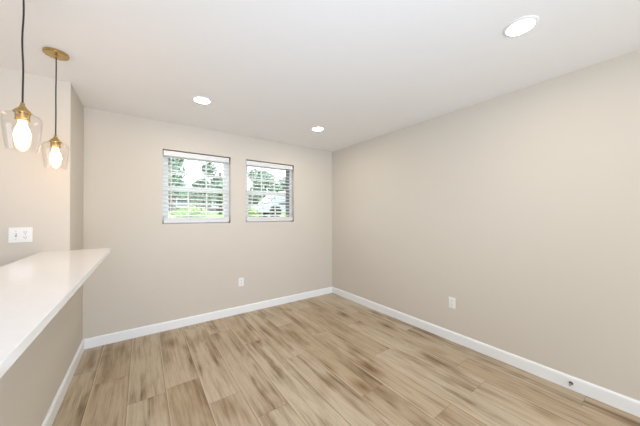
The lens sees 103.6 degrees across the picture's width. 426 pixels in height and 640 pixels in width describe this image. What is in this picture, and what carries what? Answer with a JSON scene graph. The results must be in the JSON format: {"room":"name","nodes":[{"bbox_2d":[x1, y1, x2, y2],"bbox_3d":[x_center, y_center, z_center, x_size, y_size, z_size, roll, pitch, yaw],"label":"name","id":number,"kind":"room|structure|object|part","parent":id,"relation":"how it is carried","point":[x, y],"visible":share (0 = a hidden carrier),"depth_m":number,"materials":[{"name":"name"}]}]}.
{"room":"empty dining room","nodes":[
{"label":"empty dining room","id":0,"kind":"room"},
{"bbox_2d":[0,300,68,425],"bbox_3d":[-0.926,0.834,0.361,0.125,1.026,4.074,0,-1,-35],"label":"wall","id":1,"kind":"structure","parent":0,"point":[29,387],"depth_m":1.45,"materials":[{"name":"beige paint"}]},
{"bbox_2d":[0,248,110,378],"bbox_3d":[-0.821,0.305,0.410,0.424,0.031,4.123,0,-1,-35],"label":"countertop","id":2,"kind":"structure","parent":1,"relation":"on","point":[34,288],"depth_m":0.96,"materials":[{"name":"white stone"}]},
{"bbox_2d":[41,340,84,425],"bbox_3d":[-1.030,1.299,0.628,0.016,0.100,4.636,0,-1,-35],"label":"baseboard","id":3,"kind":"structure","parent":1,"relation":"attached to","point":[52,412],"depth_m":1.85,"materials":[{"name":"white paint"}]},
{"bbox_2d":[0,67,83,366],"bbox_3d":[-3.452,0.142,1.430,3.017,2.440,0.577,0,-1,-35],"label":"wall","id":4,"kind":"structure","parent":0,"point":[38,193],"depth_m":1.98,"materials":[{"name":"beige paint"}]},
{"bbox_2d":[8,227,32,242],"bbox_3d":[-2.267,0.167,1.905,0.122,0.115,0.017,0,-1,-35],"label":"outlet","id":5,"kind":"object","parent":4,"relation":"attached to","point":[18,234],"visible":1,"depth_m":1.91,"materials":[{"name":"white plastic"}]},
{"bbox_2d":[83,107,331,338],"bbox_3d":[-2.366,0.149,2.651,6.200,2.440,0.160,0,-1,-35],"label":"wall","id":6,"kind":"structure","parent":0,"point":[153,272],"depth_m":3.04,"materials":[{"name":"beige paint"}]},
{"bbox_2d":[162,155,228,223],"bbox_3d":[-1.583,-0.309,3.249,0.777,0.881,0.075,0,-1,-35],"label":"window","id":7,"kind":"structure","parent":6,"relation":"in","point":[165,158],"depth_m":3.20,"materials":[{"name":"white plastic"}]},
{"bbox_3d":[-1.592,-0.498,3.263,0.713,0.437,0.028,0,-1,-35],"label":"sash","id":8,"kind":"part","parent":7,"relation":"part of","materials":[{"name":"white plastic"}]},
{"bbox_3d":[-1.574,-0.110,3.235,0.713,0.420,0.028,0,-1,-35],"label":"sash","id":9,"kind":"part","parent":7,"relation":"part of","materials":[{"name":"white plastic"}]},
{"bbox_2d":[162,149,229,223],"bbox_3d":[-1.537,-0.309,3.184,0.775,0.880,0.074,0,-1,-35],"label":"window blind","id":10,"kind":"object","parent":7,"relation":"attached to","point":[171,153],"visible":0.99,"depth_m":3.15,"materials":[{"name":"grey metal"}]},
{"bbox_3d":[-1.791,-0.300,3.013,0.002,0.801,0.054,0,-1,-35],"label":"ladder cord","id":11,"kind":"part","parent":10,"relation":"part of","materials":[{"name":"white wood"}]},
{"bbox_3d":[-1.540,0.108,3.187,0.753,0.018,0.052,0,-1,-35],"label":"rail","id":12,"kind":"part","parent":10,"relation":"part of","materials":[{"name":"white plastic"}]},
{"bbox_2d":[83,287,331,348],"bbox_3d":[-1.081,1.322,3.441,3.183,0.100,0.016,0,-1,-35],"label":"baseboard","id":13,"kind":"structure","parent":6,"relation":"attached to","point":[114,337],"depth_m":3.09,"materials":[{"name":"white paint"}]},
{"bbox_2d":[239,277,243,285],"bbox_3d":[-1.081,0.945,3.450,0.072,0.115,0.008,0,-1,-35],"label":"wall outlet","id":14,"kind":"object","parent":6,"relation":"attached to","point":[241,280],"visible":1,"depth_m":3.45,"materials":[{"name":"white plastic"}]},
{"bbox_2d":[246,165,291,221],"bbox_3d":[-0.785,-0.307,3.814,0.762,0.880,0.075,0,-1,-35],"label":"window","id":15,"kind":"structure","parent":6,"relation":"in","point":[289,174],"depth_m":3.86,"materials":[{"name":"white plastic"}]},
{"bbox_3d":[-0.794,-0.496,3.827,0.698,0.438,0.028,0,-1,-35],"label":"sash","id":16,"kind":"part","parent":15,"relation":"part of","materials":[{"name":"white plastic"}]},
{"bbox_3d":[-0.776,-0.109,3.800,0.698,0.418,0.028,0,-1,-35],"label":"sash","id":17,"kind":"part","parent":15,"relation":"part of","materials":[{"name":"white plastic"}]},
{"bbox_2d":[246,160,293,220],"bbox_3d":[-0.740,-0.308,3.749,0.760,0.879,0.074,0,-1,-35],"label":"window blind","id":18,"kind":"object","parent":15,"relation":"attached to","point":[248,162],"visible":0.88,"depth_m":3.73,"materials":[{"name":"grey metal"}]},
{"bbox_3d":[-0.744,-0.298,3.755,0.002,0.800,0.054,0,-1,-35],"label":"ladder cord","id":19,"kind":"part","parent":18,"relation":"part of","materials":[{"name":"white fabric"}]},
{"bbox_3d":[-0.743,0.109,3.751,0.738,0.018,0.052,0,-1,-35],"label":"rail","id":20,"kind":"part","parent":18,"relation":"part of","materials":[{"name":"white plastic"}]},
{"bbox_2d":[0,0,639,151],"bbox_3d":[-0.460,-1.148,-0.037,6.500,0.100,6.752,0,-1,-35],"label":"ceiling","id":21,"kind":"structure","parent":0,"point":[358,71],"depth_m":1.73,"materials":[{"name":"white paint"}]},
{"bbox_2d":[0,0,42,148],"bbox_3d":[-1.410,-0.690,1.194,0.131,0.790,0.131,0,-1,-35],"label":"pendant lamp","id":22,"kind":"object","parent":21,"relation":"hanging from","point":[22,135],"visible":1,"depth_m":1.19,"materials":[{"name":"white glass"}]},
{"bbox_3d":[-1.409,-0.383,1.191,0.131,0.174,0.131,0,-1,-35],"label":"lamp shade","id":23,"kind":"part","parent":22,"relation":"part of","materials":[{"name":"clear glass"}]},
{"bbox_3d":[-1.409,-0.380,1.191,0.055,0.108,0.055,0,-1,-35],"label":"bulb","id":24,"kind":"part","parent":22,"relation":"part of","materials":[{"name":"white glass"}]},
{"bbox_3d":[-1.410,-0.787,1.194,0.009,0.540,0.018,0,-1,-35],"label":"cord","id":25,"kind":"part","parent":22,"relation":"part of","materials":[{"name":"black plastic"}]},
{"bbox_2d":[41,47,68,163],"bbox_3d":[-1.779,-0.689,1.695,0.131,0.782,0.131,0,-1,-35],"label":"pendant lamp","id":26,"kind":"object","parent":21,"relation":"hanging from","point":[55,143],"visible":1,"depth_m":1.69,"materials":[{"name":"white glass"}]},
{"bbox_3d":[-1.778,-0.383,1.692,0.055,0.108,0.055,0,-1,-35],"label":"bulb","id":27,"kind":"part","parent":26,"relation":"part of","materials":[{"name":"white glass"}]},
{"bbox_3d":[-1.779,-0.786,1.695,0.007,0.532,0.010,0,-1,-35],"label":"cord","id":28,"kind":"part","parent":26,"relation":"part of","materials":[{"name":"black plastic"}]},
{"bbox_2d":[192,96,210,103],"bbox_3d":[-1.124,-1.072,2.396,0.166,0.008,0.166,0,-1,-35],"label":"recessed light","id":29,"kind":"object","parent":21,"relation":"in","point":[199,99],"visible":1,"depth_m":2.38,"materials":[{"name":"white plastic"}]},
{"bbox_2d":[194,97,208,103],"bbox_3d":[-1.124,-1.073,2.396,0.131,0.005,0.131,0,-1,36],"label":"diffuser","id":30,"kind":"object","parent":29,"relation":"attached to","point":[203,100],"depth_m":2.39,"materials":[{"name":"white plastic"}]},
{"bbox_2d":[311,126,323,130],"bbox_3d":[-0.030,-1.068,3.202,0.166,0.008,0.166,0,-1,-35],"label":"recessed light","id":31,"kind":"object","parent":21,"relation":"in","point":[317,128],"visible":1,"depth_m":3.18,"materials":[{"name":"white plastic"}]},
{"bbox_2d":[503,15,538,36],"bbox_3d":[1.171,-1.086,1.471,0.166,0.008,0.166,0,-1,-35],"label":"recessed light","id":32,"kind":"object","parent":21,"relation":"in","point":[520,26],"visible":1,"depth_m":1.46,"materials":[{"name":"white plastic"}]},
{"bbox_2d":[506,19,534,34],"bbox_3d":[1.171,-1.086,1.471,0.131,0.005,0.131,0,0,-17],"label":"diffuser","id":33,"kind":"object","parent":32,"relation":"attached to","point":[519,26],"depth_m":1.46,"materials":[{"name":"white plastic"}]},
{"bbox_2d":[52,293,639,425],"bbox_3d":[-0.454,1.342,-0.058,6.200,0.001,6.452,0,-1,-35],"label":"floor","id":34,"kind":"structure","parent":0,"point":[331,359],"depth_m":2.03,"materials":[{"name":"brown wood"}]},
{"bbox_2d":[332,49,639,400],"bbox_3d":[2.135,0.130,1.786,0.150,2.440,6.452,0,-1,-35],"label":"wall","id":35,"kind":"structure","parent":0,"point":[521,207],"depth_m":2.21,"materials":[{"name":"beige paint"}]},
{"bbox_2d":[449,297,455,308],"bbox_3d":[1.405,0.954,2.678,0.008,0.115,0.072,0,-1,-35],"label":"wall outlet","id":36,"kind":"object","parent":35,"relation":"attached to","point":[452,301],"visible":1,"depth_m":2.67,"materials":[{"name":"white plastic"}]},
{"bbox_2d":[332,287,639,416],"bbox_3d":[2.075,1.300,1.722,0.016,0.100,6.436,0,-1,-35],"label":"baseboard","id":37,"kind":"structure","parent":35,"relation":"attached to","point":[619,401],"depth_m":2.19,"materials":[{"name":"white paint"}]},
{"label":"outside","id":38,"kind":"structure","parent":0,"visible":0},
{"bbox_2d":[168,212,285,216],"bbox_3d":[-4.090,-0.077,36.078,85.000,1.583,56.378,0,-1,-35],"label":"ground","id":39,"kind":"structure","parent":38,"point":[211,213],"depth_m":19.43,"materials":[{"name":"green plant"}]},
{"bbox_2d":[168,158,186,214],"bbox_3d":[-10.319,-2.215,17.311,2.203,4.864,2.121,0,-1,21],"label":"tree","id":40,"kind":"object","parent":39,"relation":"on","point":[169,159],"visible":0.33,"depth_m":17.16,"materials":[{"name":"green plant"}]},
{"bbox_2d":[171,205,209,216],"bbox_3d":[-3.273,0.097,6.399,0.905,0.640,0.716,0,-1,-35],"label":"shrub","id":41,"kind":"object","parent":39,"relation":"on","point":[179,209],"visible":0.52,"depth_m":6.25,"materials":[{"name":"green plant"}]},
{"bbox_2d":[189,177,213,213],"bbox_3d":[-10.282,-1.491,22.228,2.567,3.278,1.909,0,-1,-35],"label":"tree","id":42,"kind":"object","parent":39,"relation":"on","point":[200,178],"visible":0.29,"depth_m":21.75,"materials":[{"name":"green plant"}]},
{"bbox_2d":[200,162,222,213],"bbox_3d":[-8.084,-1.899,19.939,2.470,4.210,2.273,0,0,2],"label":"tree","id":43,"kind":"object","parent":39,"relation":"on","point":[209,163],"visible":0.43,"depth_m":19.45,"materials":[{"name":"green plant"}]},
{"bbox_2d":[168,193,258,210],"bbox_3d":[-11.565,-1.404,34.096,19.300,3.100,8.000,0,-1,-35],"label":"house","id":44,"kind":"structure","parent":39,"relation":"on","point":[185,197],"depth_m":28.43,"materials":[{"name":"grey"}]},
{"bbox_3d":[-14.945,-1.150,27.359,1.040,0.740,0.030,0,-1,-35],"label":"pane","id":45,"kind":"part","parent":44,"relation":"part of","materials":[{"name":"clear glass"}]},
{"bbox_2d":[248,206,260,216],"bbox_3d":[-2.154,0.070,7.555,0.982,0.697,0.982,0,-1,-35],"label":"shrub","id":46,"kind":"object","parent":39,"relation":"on","point":[249,213],"visible":0.17,"depth_m":7.59,"materials":[{"name":"green plant"}]},
{"bbox_2d":[248,168,281,200],"bbox_3d":[-5.066,-1.886,22.332,2.839,4.206,3.097,0,-1,-35],"label":"tree","id":47,"kind":"object","parent":39,"relation":"on","point":[257,173],"visible":0.56,"depth_m":21.73,"materials":[{"name":"green plant"}]},
{"bbox_2d":[251,191,285,216],"bbox_3d":[-1.904,-0.464,14.093,3.967,1.470,1.760,0,-1,-35],"label":"van","id":48,"kind":"object","parent":39,"relation":"on","point":[280,197],"visible":0.22,"depth_m":12.90,"materials":[{"name":"grey paint"}]},
{"bbox_2d":[276,177,285,190],"bbox_3d":[-3.420,-1.864,25.892,2.534,4.098,3.324,0,0,-1],"label":"tree","id":49,"kind":"object","parent":39,"relation":"on","point":[282,183],"visible":0.18,"depth_m":24.74,"materials":[{"name":"green plant"}]}
]}

